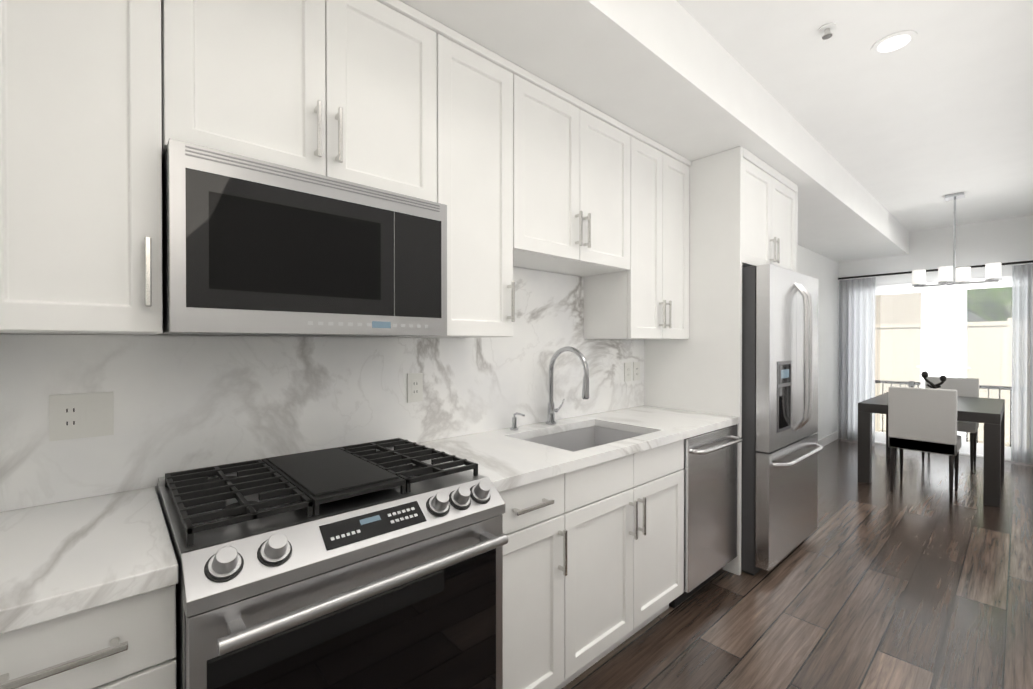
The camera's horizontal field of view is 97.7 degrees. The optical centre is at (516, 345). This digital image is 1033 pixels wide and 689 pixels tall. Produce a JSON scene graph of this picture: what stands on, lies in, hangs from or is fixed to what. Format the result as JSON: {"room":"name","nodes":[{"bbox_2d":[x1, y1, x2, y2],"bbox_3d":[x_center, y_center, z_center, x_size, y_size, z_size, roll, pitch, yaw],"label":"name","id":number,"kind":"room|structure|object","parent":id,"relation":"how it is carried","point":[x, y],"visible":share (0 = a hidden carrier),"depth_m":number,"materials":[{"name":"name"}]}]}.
{"room":"kitchen","nodes":[
{"label":"kitchen","id":0,"kind":"room"},
{"bbox_2d":[0,245,838,494],"bbox_3d":[1.567,-0.064,3.757,8.000,2.750,0.100,0,1,-42],"label":"wall","id":1,"kind":"structure","parent":0,"point":[824,270],"depth_m":5.89,"materials":[{"name":"paint"}]},
{"bbox_2d":[49,392,113,440],"bbox_3d":[-1.171,0.188,1.217,0.125,0.120,0.012,0,1,-42],"label":"electrical outlet","id":2,"kind":"object","parent":1,"relation":"attached to","point":[79,415],"visible":1,"depth_m":1.21,"materials":[{"name":"white plastic"}]},
{"bbox_2d":[0,0,171,334],"bbox_3d":[-1.075,-0.581,1.099,0.316,1.100,0.327,0,1,-42],"label":"upper cabinet","id":3,"kind":"object","parent":1,"relation":"attached to","point":[86,85],"depth_m":1.00,"materials":[{"name":"white wood"}]},
{"bbox_2d":[172,0,443,203],"bbox_3d":[-0.672,-0.809,1.458,0.762,0.650,0.327,0,1,-42],"label":"upper cabinet","id":4,"kind":"object","parent":1,"relation":"attached to","point":[347,90],"depth_m":1.32,"materials":[{"name":"white wood"}]},
{"bbox_2d":[160,138,446,336],"bbox_3d":[-0.644,-0.258,1.430,0.752,0.444,0.389,0,1,-42],"label":"over-the-range microwave","id":5,"kind":"object","parent":4,"relation":"attached to","point":[251,246],"visible":1,"depth_m":1.21,"materials":[{"name":"silver metal"}]},
{"bbox_2d":[0,334,643,510],"bbox_3d":[-0.220,0.186,2.083,2.896,0.443,0.008,0,1,-42],"label":"backsplash","id":6,"kind":"structure","parent":1,"relation":"attached to","point":[182,403],"depth_m":1.50,"materials":[{"name":"white stone"}]},
{"bbox_2d":[407,373,422,402],"bbox_3d":[-0.424,0.173,1.887,0.070,0.120,0.009,0,1,-42],"label":"electrical outlet","id":7,"kind":"object","parent":1,"relation":"attached to","point":[414,387],"visible":1,"depth_m":1.88,"materials":[{"name":"white plastic"}]},
{"bbox_2d":[400,25,519,337],"bbox_3d":[-0.254,-0.586,1.833,0.355,1.100,0.327,0,1,-42],"label":"upper cabinet","id":8,"kind":"object","parent":1,"relation":"attached to","point":[482,87],"depth_m":1.73,"materials":[{"name":"white wood"}]},
{"bbox_2d":[520,67,635,279],"bbox_3d":[0.186,-0.769,2.226,0.823,0.740,0.327,0,1,-42],"label":"upper cabinet","id":9,"kind":"object","parent":1,"relation":"attached to","point":[578,162],"depth_m":2.09,"materials":[{"name":"white wood"}]},
{"bbox_2d":[624,362,630,381],"bbox_3d":[0.717,0.167,2.909,0.070,0.120,0.009,0,1,-42],"label":"electrical outlet","id":10,"kind":"object","parent":1,"relation":"attached to","point":[627,371],"visible":1,"depth_m":2.90,"materials":[{"name":"white plastic"}]},
{"bbox_2d":[633,362,639,380],"bbox_3d":[0.792,0.166,2.975,0.070,0.120,0.009,0,1,-42],"label":"electrical outlet","id":11,"kind":"object","parent":1,"relation":"attached to","point":[636,370],"visible":1,"depth_m":2.97,"materials":[{"name":"white plastic"}]},
{"bbox_2d":[584,131,691,339],"bbox_3d":[0.730,-0.592,2.714,0.632,1.100,0.327,0,1,-42],"label":"upper cabinet","id":12,"kind":"object","parent":1,"relation":"attached to","point":[656,246],"depth_m":2.56,"materials":[{"name":"white wood"}]},
{"bbox_2d":[692,146,797,287],"bbox_3d":[1.436,-0.815,3.142,0.929,0.660,0.628,0,1,-42],"label":"upper cabinet","id":13,"kind":"object","parent":1,"relation":"attached to","point":[745,211],"depth_m":2.72,"materials":[{"name":"white wood"}]},
{"bbox_2d":[818,431,839,445],"bbox_3d":[3.058,1.248,5.024,3.900,0.110,0.014,0,1,-42],"label":"baseboard","id":14,"kind":"structure","parent":1,"relation":"attached to","point":[827,439],"depth_m":5.98,"materials":[{"name":"white wood"}]},
{"bbox_2d":[399,0,908,262],"bbox_3d":[1.850,-1.293,3.433,7.800,0.288,0.750,0,1,-42],"label":"ceiling","id":15,"kind":"structure","parent":0,"point":[675,76],"depth_m":2.06,"materials":[{"name":"paint"}]},
{"bbox_2d":[562,439,1032,688],"bbox_3d":[2.257,1.346,2.996,8.000,0.060,2.170,0,1,-42],"label":"floor","id":16,"kind":"structure","parent":0,"point":[915,579],"depth_m":2.31,"materials":[{"name":"brown wood"}]},
{"bbox_2d":[0,587,176,688],"bbox_3d":[-0.981,0.891,1.004,0.316,0.876,0.608,0,1,-42],"label":"base cabinet","id":17,"kind":"object","parent":16,"relation":"on","point":[132,644],"depth_m":0.81,"materials":[{"name":"white wood"}]},
{"bbox_2d":[0,487,177,638],"bbox_3d":[-0.973,0.434,0.992,0.316,0.038,0.632,0,1,-42],"label":"countertop","id":18,"kind":"structure","parent":17,"relation":"on","point":[58,561],"depth_m":0.89,"materials":[{"name":"white stone"}]},
{"bbox_2d":[158,438,507,688],"bbox_3d":[-0.521,0.843,1.300,0.756,0.969,0.746,0,1,-42],"label":"gas range","id":19,"kind":"object","parent":16,"relation":"on","point":[375,565],"visible":1,"depth_m":1.08,"materials":[{"name":"silver metal"}]},
{"bbox_2d":[500,471,575,688],"bbox_3d":[-0.153,0.886,1.745,0.375,0.876,0.608,0,1,-42],"label":"base cabinet","id":20,"kind":"object","parent":16,"relation":"on","point":[539,519],"depth_m":1.56,"materials":[{"name":"white wood"}]},
{"bbox_2d":[416,407,738,493],"bbox_3d":[0.391,0.426,2.213,1.814,0.038,0.632,0,1,-42],"label":"countertop","id":21,"kind":"structure","parent":20,"relation":"on","point":[504,456],"depth_m":1.91,"materials":[{"name":"white stone"}]},
{"bbox_2d":[510,412,524,429],"bbox_3d":[0.006,0.364,2.175,0.040,0.087,0.090,0,1,-42],"label":"soap dispenser","id":22,"kind":"object","parent":21,"relation":"on","point":[514,423],"visible":0.98,"depth_m":2.18,"materials":[{"name":"silver metal"}]},
{"bbox_2d":[546,346,588,424],"bbox_3d":[0.277,0.204,2.292,0.117,0.405,0.277,0,1,-42],"label":"faucet","id":23,"kind":"object","parent":21,"relation":"on","point":[552,411],"visible":1,"depth_m":2.32,"materials":[{"name":"silver metal"}]},
{"bbox_2d":[525,426,644,451],"bbox_3d":[0.329,0.592,2.131,0.712,0.292,0.472,0,1,-42],"label":"sink","id":24,"kind":"object","parent":21,"relation":"in","point":[581,439],"depth_m":2.40,"materials":[{"name":"silver metal"}]},
{"bbox_2d":[669,424,742,607],"bbox_3d":[0.873,0.882,2.597,0.578,0.874,0.654,0,1,-42],"label":"dishwasher","id":25,"kind":"object","parent":16,"relation":"on","point":[710,469],"visible":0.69,"depth_m":2.35,"materials":[{"name":"silver metal"}]},
{"bbox_2d":[741,264,823,575],"bbox_3d":[1.528,0.428,3.047,0.906,1.775,0.791,0,1,-42],"label":"refrigerator","id":26,"kind":"object","parent":16,"relation":"on","point":[781,447],"visible":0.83,"depth_m":2.61,"materials":[{"name":"grey metal"}]},
{"bbox_2d":[888,386,960,503],"bbox_3d":[3.665,0.837,4.051,0.509,0.945,0.440,0,1,-42],"label":"chair","id":27,"kind":"object","parent":16,"relation":"on","point":[922,419],"visible":1,"depth_m":3.88,"materials":[{"name":"grey fabric"}]},
{"bbox_2d":[857,392,1004,507],"bbox_3d":[4.153,0.926,4.495,1.470,0.760,0.940,0,1,-42],"label":"dining table","id":28,"kind":"object","parent":16,"relation":"on","point":[989,413],"visible":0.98,"depth_m":4.16,"materials":[{"name":"grey wood"}]},
{"bbox_2d":[921,371,946,388],"bbox_3d":[4.143,0.400,4.481,0.070,0.292,0.188,0,1,-42],"label":"sculpture","id":29,"kind":"object","parent":28,"relation":"on","point":[942,378],"visible":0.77,"depth_m":4.47,"materials":[{"name":"brown metal"}]},
{"bbox_2d":[922,376,978,470],"bbox_3d":[4.805,0.830,5.011,0.509,0.945,0.440,0,1,-42],"label":"chair","id":30,"kind":"object","parent":16,"relation":"on","point":[966,387],"visible":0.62,"depth_m":5.00,"materials":[{"name":"grey fabric"}]},
{"bbox_2d":[676,0,1032,231],"bbox_3d":[2.257,-1.484,2.977,8.000,0.100,2.170,0,1,-42],"label":"ceiling","id":31,"kind":"structure","parent":0,"point":[923,124],"depth_m":2.51,"materials":[{"name":"paint"}]},
{"bbox_2d":[818,23,836,39],"bbox_3d":[1.393,-1.407,2.023,0.068,0.039,0.068,0,1,-42],"label":"sprinkler","id":32,"kind":"object","parent":31,"relation":"attached to","point":[826,30],"visible":1,"depth_m":2.02,"materials":[{"name":"silver metal"}]},
{"bbox_2d":[871,30,917,54],"bbox_3d":[1.774,-1.424,2.122,0.170,0.007,0.170,0,1,-42],"label":"recessed light","id":33,"kind":"object","parent":31,"relation":"in","point":[894,42],"visible":1,"depth_m":2.11,"materials":[{"name":"white plastic"}]},
{"bbox_2d":[912,192,1001,287],"bbox_3d":[4.183,-1.013,4.307,0.278,0.855,0.618,0,1,-42],"label":"chandelier","id":34,"kind":"object","parent":31,"relation":"hanging from","point":[953,275],"visible":1,"depth_m":4.29,"materials":[{"name":"white glass"}]},
{"bbox_2d":[838,215,1032,463],"bbox_3d":[5.200,-0.066,5.620,0.100,2.770,1.970,0,1,-42],"label":"wall","id":35,"kind":"structure","parent":0,"point":[1007,240],"depth_m":5.50,"materials":[{"name":"paint"}]},
{"bbox_2d":[838,260,1032,279],"bbox_3d":[5.122,-0.926,5.542,0.112,0.026,1.935,0,1,-42],"label":"curtain rod","id":36,"kind":"object","parent":35,"relation":"attached to","point":[976,266],"visible":0.75,"depth_m":5.66,"materials":[{"name":"brown metal"}]},
{"bbox_2d":[838,277,875,443],"bbox_3d":[4.585,0.188,6.085,0.070,2.185,0.400,0,1,-42],"label":"curtain","id":37,"kind":"object","parent":36,"relation":"hanging from","point":[856,341],"visible":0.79,"depth_m":6.09,"materials":[{"name":"white fabric"}]},
{"bbox_2d":[1011,264,1032,463],"bbox_3d":[5.630,0.196,4.917,0.069,2.185,0.315,0,1,-42],"label":"curtain","id":38,"kind":"object","parent":36,"relation":"hanging from","point":[1022,377],"visible":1,"depth_m":4.98,"materials":[{"name":"white fabric"}]},
{"bbox_2d":[875,275,1011,458],"bbox_3d":[5.242,0.249,5.545,0.091,2.100,1.660,0,1,-42],"label":"sliding glass door","id":39,"kind":"structure","parent":35,"relation":"attached to","point":[963,368],"depth_m":5.44,"materials":[{"name":"clear glass"}]},
{"label":"outside","id":40,"kind":"structure","parent":0,"visible":0},
{"bbox_3d":[5.825,1.555,6.170,1.550,0.120,8.000,0,1,-42],"label":"deck","id":41,"kind":"object","parent":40,"visible":0},
{"bbox_2d":[875,380,1011,446],"bbox_3d":[6.289,1.012,6.586,0.060,0.960,8.007,0,1,-42],"label":"railing","id":42,"kind":"object","parent":41,"relation":"on","point":[914,384],"depth_m":6.43,"materials":[{"name":"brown metal"}]},
{"bbox_3d":[23.992,1.789,23.773,52.100,0.020,60.000,0,1,-42],"label":"ground","id":43,"kind":"structure","parent":40,"visible":0},
{"bbox_2d":[875,293,920,323],"bbox_3d":[11.702,-1.179,17.317,7.600,6.000,7.600,0,1,-42],"label":"building","id":44,"kind":"structure","parent":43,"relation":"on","point":[892,313],"depth_m":12.92,"materials":[{"name":"white"}]},
{"bbox_2d":[875,318,1011,446],"bbox_3d":[8.670,0.678,8.751,0.100,2.400,18.060,0,1,-42],"label":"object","id":45,"kind":"object","parent":43,"relation":"on","point":[1005,360],"depth_m":8.66,"materials":[{"name":"white plastic"}]},
{"bbox_2d":[967,287,1011,321],"bbox_3d":[13.885,-1.633,8.540,6.667,7.184,8.389,0,1,-42],"label":"tree","id":46,"kind":"object","parent":43,"relation":"on","point":[979,296],"depth_m":10.53,"materials":[{"name":"green plant"}]}
]}

